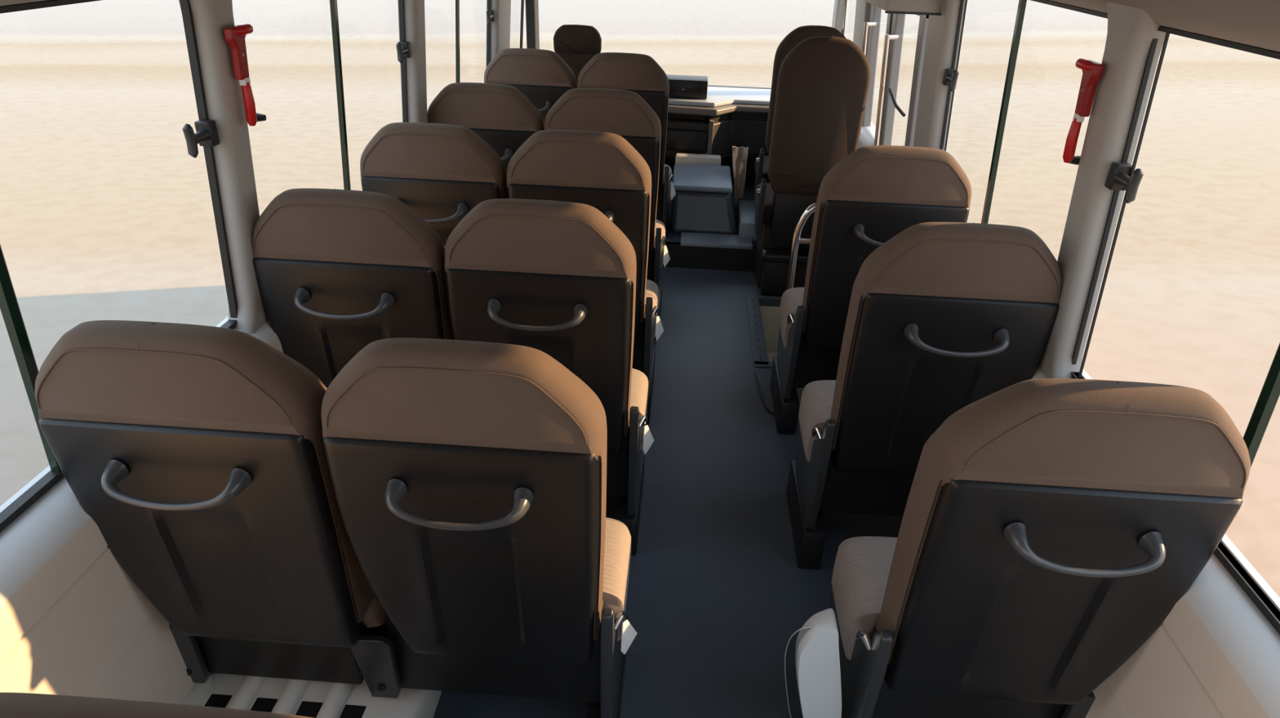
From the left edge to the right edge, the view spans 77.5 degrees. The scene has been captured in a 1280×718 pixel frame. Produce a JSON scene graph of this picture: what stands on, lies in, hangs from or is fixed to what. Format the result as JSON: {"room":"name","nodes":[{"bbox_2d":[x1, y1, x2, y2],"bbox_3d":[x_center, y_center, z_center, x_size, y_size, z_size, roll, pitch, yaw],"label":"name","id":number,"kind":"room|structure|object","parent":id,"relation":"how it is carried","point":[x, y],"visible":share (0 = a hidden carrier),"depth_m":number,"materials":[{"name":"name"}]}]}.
{"room":"vehicle interior","nodes":[
{"label":"vehicle interior","id":0,"kind":"room"},
{"bbox_2d":[0,315,283,703],"bbox_3d":[-0.963,0.198,2.792,0.132,1.300,6.270,3,29,2],"label":"wall","id":1,"kind":"structure","parent":0,"point":[73,622],"depth_m":1.38,"materials":[{"name":"white plastic"}]},
{"bbox_2d":[0,0,237,532],"bbox_3d":[-1.031,0.165,0.710,0.081,0.756,2.430,3,29,2],"label":"window","id":2,"kind":"structure","parent":1,"relation":"in","point":[206,135],"depth_m":1.39,"materials":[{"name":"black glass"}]},
{"bbox_2d":[178,0,268,333],"bbox_3d":[-0.930,-0.433,1.824,0.122,0.840,0.225,3,29,2],"label":"window pillar","id":3,"kind":"structure","parent":1,"relation":"attached to","point":[224,102],"depth_m":1.78,"materials":[{"name":"white plastic"}]},
{"bbox_2d":[223,23,257,125],"bbox_3d":[-0.853,-0.612,1.731,0.037,0.208,0.076,3,29,2],"label":"hammer","id":4,"kind":"object","parent":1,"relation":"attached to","point":[234,36],"visible":1,"depth_m":1.70,"materials":[{"name":"red plastic"}]},
{"bbox_2d":[256,0,411,190],"bbox_3d":[-0.896,-0.756,2.393,0.099,0.756,1.205,3,29,2],"label":"window","id":5,"kind":"structure","parent":1,"relation":"in","point":[403,47],"depth_m":2.46,"materials":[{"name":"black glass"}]},
{"bbox_2d":[397,0,427,123],"bbox_3d":[-0.843,-1.068,2.983,0.122,0.840,0.255,3,29,2],"label":"trim","id":6,"kind":"structure","parent":1,"relation":"attached to","point":[414,10],"depth_m":2.93,"materials":[{"name":"white plastic"}]},
{"bbox_2d":[455,0,494,82],"bbox_3d":[-0.817,-1.399,3.566,0.080,0.756,1.205,3,29,2],"label":"window","id":7,"kind":"structure","parent":1,"relation":"in","point":[490,13],"depth_m":3.62,"materials":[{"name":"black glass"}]},
{"bbox_2d":[485,0,511,67],"bbox_3d":[-0.749,-1.758,4.241,0.122,0.840,0.450,3,29,2],"label":"trim","id":8,"kind":"structure","parent":1,"relation":"attached to","point":[500,27],"depth_m":4.15,"materials":[{"name":"white plastic"}]},
{"bbox_2d":[520,0,524,48],"bbox_3d":[-0.739,-1.978,4.622,0.078,0.756,0.550,3,29,2],"label":"window","id":9,"kind":"structure","parent":1,"relation":"in","point":[522,1],"depth_m":4.88,"materials":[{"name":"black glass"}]},
{"bbox_2d":[524,0,539,48],"bbox_3d":[-0.669,-2.164,4.944,0.079,0.800,0.237,3,29,2],"label":"trim","id":10,"kind":"structure","parent":1,"relation":"attached to","point":[531,6],"depth_m":4.95,"materials":[{"name":"grey plastic"}]},
{"bbox_2d":[662,241,755,271],"bbox_3d":[0.146,-0.550,4.338,1.860,0.170,0.040,3,29,2],"label":"trim","id":11,"kind":"structure","parent":1,"relation":"attached to","point":[673,250],"depth_m":4.30,"materials":[{"name":"black plastic"}]},
{"bbox_2d":[433,266,902,717],"bbox_3d":[-0.018,0.689,2.213,1.860,0.040,4.910,3,29,2],"label":"floor","id":12,"kind":"structure","parent":0,"point":[717,593],"depth_m":2.44,"materials":[{"name":"blue plastic"}]},
{"bbox_2d":[181,672,441,717],"bbox_3d":[-0.742,0.852,1.659,0.508,0.161,1.050,3,29,2],"label":"floor vent","id":13,"kind":"object","parent":12,"relation":"on","point":[309,698],"visible":0.37,"depth_m":1.74,"materials":[{"name":"beige plastic"}]},
{"bbox_2d":[0,692,313,717],"bbox_3d":[-0.423,0.636,0.988,0.712,0.955,0.491,3,29,2],"label":"passenger seat","id":14,"kind":"object","parent":13,"relation":"on","point":[12,704],"visible":1,"depth_m":0.65,"materials":[{"name":"brown leather"}]},
{"bbox_2d":[35,320,388,684],"bbox_3d":[-0.763,0.287,1.586,0.476,0.942,0.491,3,29,2],"label":"passenger seat","id":15,"kind":"object","parent":13,"relation":"on","point":[197,454],"visible":0.97,"depth_m":1.34,"materials":[{"name":"black plastic"}]},
{"bbox_2d":[362,593,385,627],"bbox_3d":[-0.756,0.447,1.806,0.447,0.197,0.258,3,29,2],"label":"seat cushion","id":16,"kind":"object","parent":15,"relation":"on","point":[374,616],"depth_m":1.70,"materials":[{"name":"fabric"}]},
{"bbox_2d":[252,187,453,387],"bbox_3d":[-0.725,0.010,2.236,0.488,1.081,0.491,3,29,2],"label":"passenger seat","id":17,"kind":"object","parent":12,"relation":"on","point":[339,273],"visible":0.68,"depth_m":1.90,"materials":[{"name":"grey plastic"}]},
{"bbox_2d":[360,122,506,246],"bbox_3d":[-0.679,-0.325,2.847,0.488,1.081,0.491,3,29,2],"label":"passenger seat","id":18,"kind":"object","parent":12,"relation":"on","point":[441,171],"visible":0.46,"depth_m":2.49,"materials":[{"name":"brown leather"}]},
{"bbox_2d":[320,337,637,717],"bbox_3d":[-0.289,0.376,1.599,0.584,1.081,0.491,3,29,2],"label":"passenger seat","id":19,"kind":"object","parent":12,"relation":"on","point":[468,477],"visible":1,"depth_m":1.34,"materials":[{"name":"brown fabric"}]},
{"bbox_2d":[602,516,631,640],"bbox_3d":[-0.269,0.476,1.786,0.487,0.197,0.258,3,29,2],"label":"seat cushion","id":20,"kind":"object","parent":19,"relation":"on","point":[617,552],"depth_m":1.71,"materials":[{"name":"fabric"}]},
{"bbox_2d":[426,82,543,175],"bbox_3d":[-0.633,-0.661,3.459,0.488,1.081,0.491,3,29,2],"label":"passenger seat","id":21,"kind":"object","parent":12,"relation":"on","point":[501,115],"visible":0.37,"depth_m":3.09,"materials":[{"name":"brown leather"}]},
{"bbox_2d":[444,198,653,555],"bbox_3d":[-0.243,0.039,2.216,0.584,1.081,0.491,3,29,2],"label":"passenger seat","id":22,"kind":"object","parent":12,"relation":"on","point":[556,278],"visible":0.75,"depth_m":1.90,"materials":[{"name":"brown leather"}]},
{"bbox_2d":[629,368,648,449],"bbox_3d":[-0.222,0.139,2.402,0.487,0.197,0.258,3,29,2],"label":"seat cushion","id":23,"kind":"object","parent":22,"relation":"on","point":[639,384],"depth_m":2.33,"materials":[{"name":"fabric"}]},
{"bbox_2d":[506,129,663,424],"bbox_3d":[-0.197,-0.296,2.826,0.584,1.081,0.491,3,29,2],"label":"passenger seat","id":24,"kind":"object","parent":12,"relation":"on","point":[602,171],"visible":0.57,"depth_m":2.48,"materials":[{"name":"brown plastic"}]},
{"bbox_2d":[644,279,658,339],"bbox_3d":[-0.176,-0.196,3.013,0.487,0.197,0.258,3,29,2],"label":"seat cushion","id":25,"kind":"object","parent":24,"relation":"on","point":[651,289],"depth_m":2.94,"materials":[{"name":"fabric"}]},
{"bbox_2d":[544,88,670,338],"bbox_3d":[-0.151,-0.632,3.439,0.584,1.081,0.491,3,29,2],"label":"passenger seat","id":26,"kind":"object","parent":12,"relation":"on","point":[624,113],"visible":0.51,"depth_m":3.08,"materials":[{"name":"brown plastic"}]},
{"bbox_2d":[654,219,665,267],"bbox_3d":[-0.131,-0.532,3.626,0.487,0.197,0.258,3,29,2],"label":"seat cushion","id":27,"kind":"object","parent":26,"relation":"on","point":[659,224],"depth_m":3.55,"materials":[{"name":"fabric"}]},
{"bbox_2d":[679,231,752,271],"bbox_3d":[0.412,-0.586,4.359,0.385,0.150,0.165,3,29,2],"label":"step","id":28,"kind":"structure","parent":12,"relation":"on","point":[697,250],"depth_m":4.30,"materials":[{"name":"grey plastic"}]},
{"bbox_2d":[746,294,781,367],"bbox_3d":[0.768,-0.132,3.701,0.515,0.012,0.735,3,29,2],"label":"edging","id":29,"kind":"object","parent":12,"relation":"attached to","point":[759,351],"visible":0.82,"depth_m":3.69,"materials":[{"name":"grey metal"}]},
{"bbox_2d":[754,371,774,415],"bbox_3d":[0.492,0.140,3.195,0.039,0.008,0.340,-2,29,-8],"label":"floor strip","id":30,"kind":"object","parent":12,"relation":"on","point":[755,373],"visible":0.89,"depth_m":3.17,"materials":[{"name":"black"}]},
{"bbox_2d":[760,305,779,361],"bbox_3d":[0.785,0.028,3.796,0.490,0.282,0.720,3,29,2],"label":"well","id":31,"kind":"object","parent":12,"relation":"in","point":[770,314],"visible":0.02,"depth_m":4.09,"materials":[{"name":"beige plastic"}]},
{"bbox_2d":[760,248,808,296],"bbox_3d":[0.746,-0.425,4.002,0.290,0.235,0.080,3,29,2],"label":"box","id":32,"kind":"object","parent":12,"relation":"on","point":[775,262],"visible":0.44,"depth_m":3.97,"materials":[{"name":"black plastic"}]},
{"bbox_2d":[754,35,871,287],"bbox_3d":[0.795,-0.922,3.862,0.464,1.243,0.561,3,29,2],"label":"seat","id":33,"kind":"object","parent":12,"relation":"on","point":[823,86],"visible":0.65,"depth_m":3.53,"materials":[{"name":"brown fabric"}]},
{"bbox_2d":[755,182,773,225],"bbox_3d":[0.793,-0.778,4.028,0.400,0.110,0.410,3,29,2],"label":"seat cushion","id":34,"kind":"object","parent":33,"relation":"on","point":[769,192],"depth_m":3.88,"materials":[{"name":"brown fabric"}]},
{"bbox_2d":[784,608,841,717],"bbox_3d":[0.350,0.708,1.647,0.136,0.494,0.050,3,29,2],"label":"wrapped armrest","id":35,"kind":"object","parent":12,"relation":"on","point":[817,660],"visible":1,"depth_m":1.56,"materials":[{"name":"white plastic"}]},
{"bbox_2d":[769,145,971,434],"bbox_3d":[0.782,-0.237,2.785,0.531,1.081,0.491,3,29,2],"label":"passenger seat","id":36,"kind":"object","parent":12,"relation":"on","point":[874,193],"visible":0.62,"depth_m":2.49,"materials":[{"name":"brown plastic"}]},
{"bbox_2d":[778,287,804,347],"bbox_3d":[0.773,-0.139,2.973,0.487,0.197,0.258,3,29,2],"label":"seat cushion","id":37,"kind":"object","parent":36,"relation":"on","point":[791,298],"depth_m":2.93,"materials":[{"name":"fabric"}]},
{"bbox_2d":[786,222,1062,568],"bbox_3d":[0.736,0.100,2.171,0.531,1.081,0.491,3,29,2],"label":"passenger seat","id":38,"kind":"object","parent":12,"relation":"on","point":[943,317],"visible":0.83,"depth_m":1.92,"materials":[{"name":"grey plastic"}]},
{"bbox_2d":[798,379,835,461],"bbox_3d":[0.727,0.198,2.358,0.487,0.197,0.258,3,29,2],"label":"seat cushion","id":39,"kind":"object","parent":38,"relation":"on","point":[817,396],"depth_m":2.32,"materials":[{"name":"fabric"}]},
{"bbox_2d":[828,377,1250,717],"bbox_3d":[0.690,0.437,1.555,0.531,1.081,0.491,3,29,2],"label":"passenger seat","id":40,"kind":"object","parent":12,"relation":"on","point":[1050,527],"visible":0.97,"depth_m":1.29,"materials":[{"name":"brown fabric"}]},
{"bbox_2d":[831,535,897,659],"bbox_3d":[0.680,0.535,1.742,0.487,0.197,0.258,3,29,2],"label":"seat cushion","id":41,"kind":"object","parent":40,"relation":"on","point":[862,566],"depth_m":1.70,"materials":[{"name":"fabric"}]},
{"bbox_2d":[665,173,756,248],"bbox_3d":[0.192,-0.928,4.893,1.860,0.040,1.360,3,29,2],"label":"floor","id":42,"kind":"structure","parent":0,"point":[748,193],"depth_m":4.85,"materials":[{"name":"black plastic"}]},
{"bbox_2d":[484,48,576,129],"bbox_3d":[-0.570,-1.118,4.295,0.488,1.081,0.491,3,29,2],"label":"passenger seat","id":43,"kind":"object","parent":42,"relation":"on","point":[542,76],"visible":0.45,"depth_m":3.93,"materials":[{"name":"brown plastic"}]},
{"bbox_2d":[553,24,601,88],"bbox_3d":[-0.349,-1.470,4.760,0.443,1.003,0.465,3,29,2],"label":"seat","id":44,"kind":"object","parent":42,"relation":"on","point":[576,45],"visible":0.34,"depth_m":4.39,"materials":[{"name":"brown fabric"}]},
{"bbox_2d":[577,52,675,238],"bbox_3d":[-0.088,-1.089,4.275,0.584,1.081,0.491,3,29,2],"label":"passenger seat","id":45,"kind":"object","parent":42,"relation":"on","point":[641,74],"visible":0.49,"depth_m":3.92,"materials":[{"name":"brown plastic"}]},
{"bbox_2d":[662,164,671,201],"bbox_3d":[-0.068,-0.989,4.461,0.487,0.197,0.258,3,29,2],"label":"seat cushion","id":46,"kind":"object","parent":45,"relation":"on","point":[670,170],"depth_m":4.35,"materials":[{"name":"fabric"}]},
{"bbox_2d":[671,152,736,234],"bbox_3d":[0.371,-0.957,4.605,0.368,0.300,0.593,3,29,2],"label":"engine cover","id":47,"kind":"object","parent":42,"relation":"on","point":[702,202],"visible":0.94,"depth_m":4.39,"materials":[{"name":"grey plastic"}]},
{"bbox_2d":[732,146,748,206],"bbox_3d":[0.568,-1.052,4.636,0.092,0.360,0.058,3,29,2],"label":"crumpled paper","id":48,"kind":"object","parent":42,"relation":"on","point":[740,154],"visible":1,"depth_m":4.62,"materials":[{"name":"white paper"}]},
{"bbox_2d":[736,200,757,240],"bbox_3d":[0.618,-0.786,4.511,0.122,0.103,0.410,3,29,2],"label":"mat","id":49,"kind":"object","parent":42,"relation":"on","point":[746,210],"visible":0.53,"depth_m":4.40,"materials":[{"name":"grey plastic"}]},
{"bbox_2d":[753,25,845,195],"bbox_3d":[0.880,-1.285,4.418,0.464,1.088,0.561,3,29,2],"label":"seat","id":50,"kind":"object","parent":42,"relation":"on","point":[801,33],"visible":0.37,"depth_m":4.02,"materials":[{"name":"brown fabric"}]},
{"bbox_2d":[754,155,768,182],"bbox_3d":[0.876,-1.072,4.620,0.400,0.110,0.410,3,29,2],"label":"seat cushion","id":51,"kind":"object","parent":50,"relation":"on","point":[765,175],"depth_m":4.54,"materials":[{"name":"brown fabric"}]},
{"bbox_2d":[664,84,771,177],"bbox_3d":[0.242,-1.239,5.519,2.030,1.265,0.060,3,29,2],"label":"wall","id":52,"kind":"structure","parent":0,"point":[750,171],"depth_m":5.41,"materials":[{"name":"grey"}]},
{"bbox_2d":[664,86,771,159],"bbox_3d":[0.231,-1.485,5.024,1.820,0.362,0.604,3,29,2],"label":"dashboard","id":53,"kind":"object","parent":52,"relation":"attached to","point":[728,117],"visible":0.3,"depth_m":4.83,"materials":[{"name":"grey plastic"}]},
{"bbox_2d":[666,74,707,99],"bbox_3d":[0.270,-1.647,4.833,0.275,0.108,0.186,3,29,2],"label":"radio unit","id":54,"kind":"object","parent":53,"relation":"on","point":[685,86],"visible":0.77,"depth_m":4.76,"materials":[{"name":"black plastic"}]},
{"bbox_2d":[857,121,1279,717],"bbox_3d":[1.022,0.317,2.708,0.128,1.300,6.270,3,29,2],"label":"wall","id":55,"kind":"structure","parent":0,"point":[1215,654],"depth_m":1.28,"materials":[{"name":"white plastic"}]},
{"bbox_2d":[831,0,848,32],"bbox_3d":[1.211,-2.051,4.865,0.089,0.800,0.237,3,29,2],"label":"trim","id":56,"kind":"structure","parent":55,"relation":"attached to","point":[838,15],"depth_m":4.79,"materials":[{"name":"white plastic"}]},
{"bbox_2d":[841,0,846,35],"bbox_3d":[1.213,-1.873,4.562,0.078,0.756,0.580,3,29,2],"label":"window","id":57,"kind":"structure","parent":55,"relation":"in","point":[842,30],"depth_m":4.77,"materials":[{"name":"clear glass"}]},
{"bbox_2d":[853,0,871,56],"bbox_3d":[1.167,-1.654,4.183,0.117,0.840,0.420,3,29,2],"label":"trim","id":58,"kind":"structure","parent":55,"relation":"attached to","point":[863,8],"depth_m":4.09,"materials":[{"name":"white plastic"}]},
{"bbox_2d":[862,4,928,146],"bbox_3d":[1.145,-0.885,3.811,0.206,1.750,1.050,3,29,2],"label":"door","id":59,"kind":"structure","parent":55,"relation":"in","point":[893,42],"depth_m":3.54,"materials":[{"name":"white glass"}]},
{"bbox_2d":[912,0,965,150],"bbox_3d":[1.068,-0.946,2.890,0.122,0.840,0.365,3,29,2],"label":"trim","id":60,"kind":"structure","parent":55,"relation":"attached to","point":[941,29],"depth_m":2.80,"materials":[{"name":"white plastic"}]},
{"bbox_2d":[786,0,1107,289],"bbox_3d":[0.807,-0.320,2.494,0.528,1.508,1.188,3,29,2],"label":"window","id":61,"kind":"structure","parent":55,"relation":"in","point":[950,76],"depth_m":2.38,"materials":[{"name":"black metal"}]},
{"bbox_2d":[1062,57,1104,163],"bbox_3d":[0.921,-0.518,1.680,0.037,0.208,0.076,3,29,2],"label":"hammer","id":62,"kind":"object","parent":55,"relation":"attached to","point":[1092,71],"visible":1,"depth_m":1.65,"materials":[{"name":"red plastic"}]},
{"bbox_2d":[1037,2,1165,377],"bbox_3d":[0.981,-0.316,1.739,0.122,0.840,0.235,3,29,2],"label":"window pillar","id":63,"kind":"structure","parent":55,"relation":"attached to","point":[1131,33],"depth_m":1.67,"materials":[{"name":"white plastic"}]},
{"bbox_2d":[1071,26,1279,634],"bbox_3d":[0.916,0.284,0.624,0.082,0.756,2.420,3,29,2],"label":"window","id":64,"kind":"structure","parent":55,"relation":"in","point":[1122,175],"depth_m":1.48,"materials":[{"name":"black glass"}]},
{"bbox_3d":[0.086,-1.389,1.844,2.050,0.200,6.270,3,29,2],"label":"ceiling","id":65,"kind":"structure","parent":0,"visible":0},
{"bbox_2d":[0,0,50,6],"bbox_3d":[-0.733,-1.205,1.978,0.380,0.444,6.220,3,29,2],"label":"trim","id":66,"kind":"structure","parent":65,"relation":"attached to","point":[2,2],"depth_m":1.18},
{"bbox_2d":[1048,0,1279,52],"bbox_3d":[0.892,-1.107,1.909,0.380,0.444,6.220,3,29,2],"label":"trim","id":67,"kind":"structure","parent":65,"relation":"attached to","point":[1254,23],"depth_m":1.25,"materials":[{"name":"beige plastic"}]},
{"bbox_2d":[863,0,942,15],"bbox_3d":[0.966,-1.520,3.036,0.192,0.302,0.902,3,29,2],"label":"operator","id":68,"kind":"object","parent":67,"relation":"attached to","point":[932,7],"visible":1,"depth_m":2.71,"materials":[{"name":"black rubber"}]},
{"label":"outside","id":69,"kind":"structure","parent":0,"visible":0},
{"bbox_2d":[0,0,1279,596],"bbox_3d":[0.124,0.532,3.710,280.000,0.001,280.000,2,29,3],"label":"ground","id":70,"kind":"structure","parent":69,"point":[107,213],"depth_m":9.18,"materials":[{"name":"beige sand"}]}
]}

